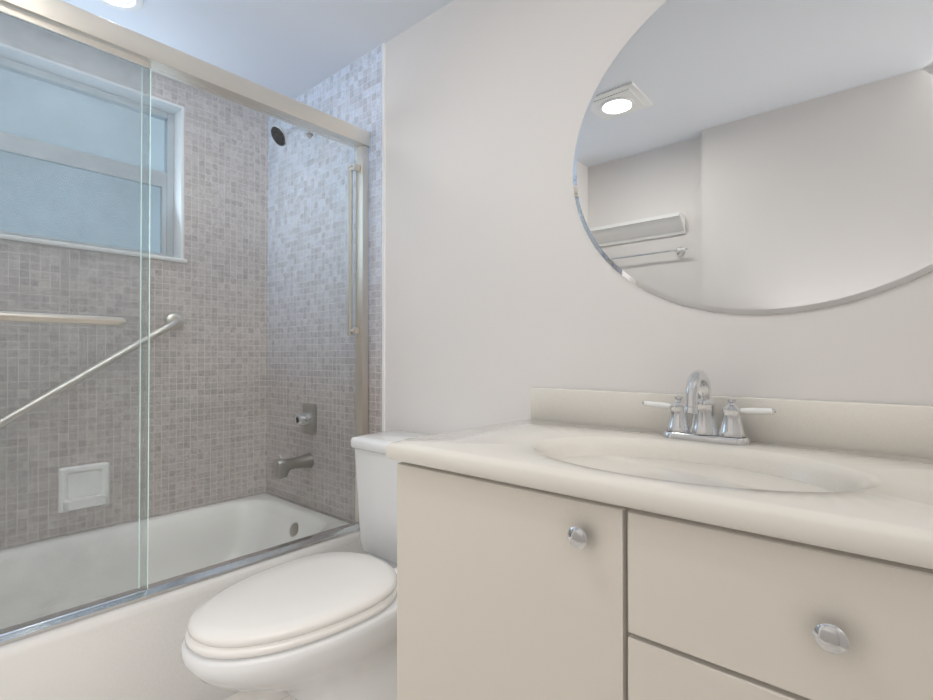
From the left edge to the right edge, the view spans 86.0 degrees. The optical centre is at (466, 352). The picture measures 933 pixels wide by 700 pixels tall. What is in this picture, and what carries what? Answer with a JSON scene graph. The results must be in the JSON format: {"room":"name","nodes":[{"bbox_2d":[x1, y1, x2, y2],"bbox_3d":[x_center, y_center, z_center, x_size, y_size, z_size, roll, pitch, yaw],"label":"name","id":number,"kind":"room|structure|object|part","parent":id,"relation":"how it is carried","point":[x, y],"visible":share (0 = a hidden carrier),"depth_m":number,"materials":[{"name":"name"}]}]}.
{"room":"bathroom","nodes":[
{"label":"bathroom","id":0,"kind":"room"},
{"bbox_2d":[0,107,267,548],"bbox_3d":[-1.718,-0.014,2.039,0.300,2.234,1.741,0,-1,41],"label":"wall","id":1,"kind":"structure","parent":0,"point":[216,438],"depth_m":2.25,"materials":[{"name":"tile"}]},
{"bbox_2d":[58,462,109,512],"bbox_3d":[-1.516,0.540,1.992,0.060,0.175,0.166,0,-1,41],"label":"soap dish","id":2,"kind":"object","parent":1,"relation":"attached to","point":[77,487],"depth_m":1.99,"materials":[{"name":"white ceramic"}]},
{"bbox_2d":[63,494,106,511],"bbox_3d":[-1.509,0.597,1.986,0.042,0.042,0.142,0,-1,41],"label":"tray","id":3,"kind":"object","parent":2,"relation":"on","point":[67,509],"depth_m":1.97,"materials":[{"name":"white ceramic"}]},
{"bbox_2d":[0,312,183,427],"bbox_3d":[-1.632,0.206,1.848,0.074,0.780,1.110,0,-1,41],"label":"grab bar","id":4,"kind":"object","parent":1,"relation":"attached to","point":[166,327],"depth_m":1.98,"materials":[{"name":"silver metal"}]},
{"bbox_2d":[0,57,183,258],"bbox_3d":[-1.664,-0.771,1.975,0.134,0.720,0.965,0,-1,41],"label":"window","id":5,"kind":"structure","parent":1,"relation":"in","point":[178,207],"depth_m":2.12,"materials":[{"name":"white glass"}]},
{"bbox_3d":[-1.705,-0.613,1.996,0.004,0.307,0.864,0,-1,41],"label":"pane","id":6,"kind":"part","parent":5,"relation":"part of","materials":[{"name":"glass"}]},
{"bbox_3d":[-1.710,-0.964,2.016,0.004,0.251,0.884,0,-1,41],"label":"upper window pane","id":7,"kind":"part","parent":5,"relation":"part of","materials":[{"name":"glass"}]},
{"bbox_3d":[-1.698,-1.105,2.007,0.045,0.028,0.884,0,-1,41],"label":"window frame","id":8,"kind":"part","parent":5,"relation":"part of","materials":[{"name":"white"}]},
{"bbox_3d":[-1.695,-0.802,2.002,0.030,0.070,0.884,0,-1,41],"label":"window meeting rail","id":9,"kind":"part","parent":5,"relation":"part of","materials":[{"name":"white"}]},
{"bbox_3d":[-1.698,-0.444,2.001,0.045,0.028,0.884,0,-1,41],"label":"frame","id":10,"kind":"part","parent":5,"relation":"part of","materials":[{"name":"silver metal"}]},
{"bbox_2d":[0,43,180,114],"bbox_3d":[-1.664,-1.125,1.979,0.134,0.011,0.941,0,-1,41],"label":"window reveal top","id":11,"kind":"object","parent":5,"relation":"attached to","point":[162,104],"depth_m":2.06,"materials":[{"name":"white paint"}]},
{"bbox_3d":[-1.407,-0.610,2.323,0.018,0.307,0.019,0,-1,41],"label":"window sash","id":12,"kind":"part","parent":5,"relation":"part of","materials":[{"name":"white"}]},
{"bbox_3d":[-1.400,-0.771,2.350,0.045,0.688,0.028,0,-1,41],"label":"frame","id":13,"kind":"part","parent":5,"relation":"part of","materials":[{"name":"silver metal"}]},
{"bbox_2d":[0,234,186,263],"bbox_3d":[-1.654,-0.420,1.972,0.150,0.019,0.978,0,-1,41],"label":"window sill","id":14,"kind":"structure","parent":1,"relation":"on","point":[99,249],"depth_m":2.02,"materials":[{"name":"white stone"}]},
{"bbox_2d":[267,44,381,522],"bbox_3d":[-0.766,-0.065,2.438,1.223,2.342,0.106,0,-1,41],"label":"wall tile","id":15,"kind":"structure","parent":1,"relation":"attached to","point":[351,93],"depth_m":2.27,"materials":[{"name":"grey tile"}]},
{"bbox_2d":[271,125,312,145],"bbox_3d":[-0.793,-0.991,2.276,0.090,0.133,0.186,0,-1,41],"label":"shower head","id":16,"kind":"object","parent":15,"relation":"attached to","point":[277,130],"depth_m":2.23},
{"bbox_3d":[-0.771,-1.016,2.302,0.016,0.044,0.103,0,-1,41],"label":"arm","id":17,"kind":"part","parent":16,"relation":"part of"},
{"bbox_2d":[274,453,313,479],"bbox_3d":[-0.786,0.509,2.270,0.072,0.110,0.164,0,-1,41],"label":"spout","id":18,"kind":"object","parent":15,"relation":"attached to","point":[291,462],"depth_m":2.23,"materials":[{"name":"silver metal"}]},
{"bbox_2d":[295,403,315,434],"bbox_3d":[-0.753,0.311,2.310,0.114,0.146,0.063,0,-1,41],"label":"valve","id":19,"kind":"object","parent":15,"relation":"attached to","point":[308,407],"depth_m":2.30,"materials":[{"name":"silver metal"}]},
{"bbox_3d":[-0.757,0.310,2.306,0.062,0.062,0.052,0,-1,41],"label":"knob","id":20,"kind":"part","parent":19,"relation":"part of","materials":[{"name":"silver metal"}]},
{"bbox_3d":[-0.736,0.311,2.330,0.114,0.146,0.010,0,-1,41],"label":"plate","id":21,"kind":"part","parent":19,"relation":"part of","materials":[{"name":"silver metal"}]},
{"bbox_2d":[0,14,267,135],"bbox_3d":[-1.718,-1.185,2.050,0.300,0.108,1.741,0,-1,41],"label":"wall","id":22,"kind":"structure","parent":0,"point":[217,110],"depth_m":2.23,"materials":[{"name":"tile"}]},
{"bbox_2d":[4,0,452,115],"bbox_3d":[-0.484,-1.289,0.991,3.552,0.080,1.947,0,-1,41],"label":"ceiling","id":23,"kind":"structure","parent":0,"point":[293,49],"depth_m":1.92,"materials":[{"name":"paint"}]},
{"bbox_2d":[97,0,143,10],"bbox_3d":[-1.219,-1.245,1.730,0.172,0.034,0.172,0,-1,41],"label":"recessed light","id":24,"kind":"object","parent":23,"relation":"in","point":[136,5],"visible":0.96,"depth_m":1.78,"materials":[{"name":"white"}]},
{"bbox_2d":[224,691,294,699],"bbox_3d":[-0.484,1.118,0.969,3.552,0.050,1.947,0,-1,41],"label":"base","id":25,"kind":"structure","parent":0,"point":[262,695],"depth_m":1.60,"materials":[{"name":"ceramic"}]},
{"bbox_2d":[0,493,368,699],"bbox_3d":[-1.203,0.906,1.736,0.860,0.388,1.510,0,-1,41],"label":"bathtub","id":26,"kind":"object","parent":25,"relation":"on","point":[131,651],"visible":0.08,"depth_m":1.74,"materials":[{"name":"ceramic"}]},
{"bbox_2d":[0,0,369,645],"bbox_3d":[-0.903,-0.105,1.487,0.128,1.627,1.508,0,-1,41],"label":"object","id":27,"kind":"structure","parent":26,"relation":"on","point":[66,20],"depth_m":1.42,"materials":[{"name":"clear glass"}]},
{"bbox_3d":[-1.151,-0.082,1.200,0.006,1.533,0.685,0,-1,41],"label":"glass","id":28,"kind":"part","parent":27,"relation":"part of","materials":[{"name":"clear glass"}]},
{"bbox_3d":[-0.693,-0.077,1.762,0.006,1.533,0.793,0,-1,41],"label":"glass","id":29,"kind":"part","parent":27,"relation":"part of","materials":[{"name":"clear glass"}]},
{"bbox_2d":[181,431,426,699],"bbox_3d":[-0.358,0.695,1.448,0.498,0.806,0.844,0,-1,41],"label":"toilet","id":30,"kind":"object","parent":25,"relation":"on","point":[321,626],"visible":0.75,"depth_m":1.28,"materials":[{"name":"ceramic"}]},
{"bbox_3d":[-0.374,0.891,1.428,0.412,0.413,0.795,0,-1,41],"label":"bowl","id":31,"kind":"part","parent":30,"relation":"part of","materials":[{"name":"ceramic"}]},
{"bbox_3d":[-0.448,0.672,1.343,0.400,0.021,0.553,0,-1,41],"label":"seat","id":32,"kind":"part","parent":30,"relation":"part of","materials":[{"name":"white plastic"}]},
{"bbox_3d":[-0.447,0.641,1.345,0.394,0.037,0.544,0,-1,41],"label":"lid","id":33,"kind":"part","parent":30,"relation":"part of","materials":[{"name":"white plastic"}]},
{"bbox_3d":[-0.158,0.510,1.681,0.476,0.352,0.212,0,-1,41],"label":"tank","id":34,"kind":"part","parent":30,"relation":"part of","materials":[{"name":"ceramic"}]},
{"bbox_3d":[-0.158,0.314,1.683,0.498,0.040,0.232,0,-1,41],"label":"tank lid","id":35,"kind":"part","parent":30,"relation":"part of","materials":[{"name":"ceramic"}]},
{"bbox_2d":[386,370,932,699],"bbox_3d":[0.409,0.565,0.972,1.071,1.056,0.577,0,-1,41],"label":"bathroom vanity","id":36,"kind":"object","parent":25,"relation":"on","point":[697,540],"visible":1,"depth_m":0.83,"materials":[{"name":"laminate"}]},
{"bbox_3d":[0.048,0.618,0.953,0.526,0.741,0.018,0,-1,41],"label":"door","id":37,"kind":"part","parent":36,"relation":"part of","materials":[{"name":"laminate"}]},
{"bbox_3d":[0.182,0.299,0.809,0.035,0.035,0.030,0,-1,41],"label":"knob","id":38,"kind":"part","parent":36,"relation":"part of","materials":[{"name":"silver metal"}]},
{"bbox_2d":[642,370,775,444],"bbox_3d":[0.510,0.118,1.097,0.282,0.158,0.140,0,-1,41],"label":"faucet","id":39,"kind":"object","parent":36,"relation":"on","point":[704,430],"depth_m":1.10,"materials":[{"name":"silver metal"}]},
{"bbox_3d":[0.449,0.571,0.609,0.515,0.266,0.018,0,-1,41],"label":"drawer","id":40,"kind":"part","parent":36,"relation":"part of","materials":[{"name":"laminate"}]},
{"bbox_2d":[531,387,932,457],"bbox_3d":[0.598,0.171,1.181,1.053,0.135,0.020,0,-1,41],"label":"backsplash","id":41,"kind":"structure","parent":36,"relation":"on","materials":[{"name":"stone"}]},
{"bbox_3d":[0.449,0.337,0.611,0.515,0.187,0.018,0,-1,41],"label":"drawer","id":42,"kind":"part","parent":36,"relation":"part of","materials":[{"name":"laminate"}]},
{"bbox_3d":[0.433,0.337,0.593,0.035,0.035,0.030,0,-1,41],"label":"knob","id":43,"kind":"part","parent":36,"relation":"part of","materials":[{"name":"silver metal"}]},
{"bbox_2d":[382,42,385,431],"bbox_3d":[-0.298,-0.068,2.034,0.012,2.342,0.107,0,-1,41],"label":"trim","id":44,"kind":"structure","parent":0,"point":[383,204],"depth_m":2.00,"materials":[{"name":"white paint"}]},
{"bbox_2d":[385,0,932,434],"bbox_3d":[0.586,-0.075,1.277,2.317,2.342,0.100,0,-1,41],"label":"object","id":45,"kind":"structure","parent":0,"point":[508,286],"depth_m":1.55,"materials":[{"name":"white paint"}]},
{"bbox_2d":[573,0,932,314],"bbox_3d":[0.683,-0.515,1.126,0.988,0.862,0.005,0,-1,41],"label":"mirror","id":46,"kind":"object","parent":45,"relation":"attached to","point":[755,157],"visible":1,"depth_m":1.13,"materials":[{"name":"silver mirror"}]}
]}

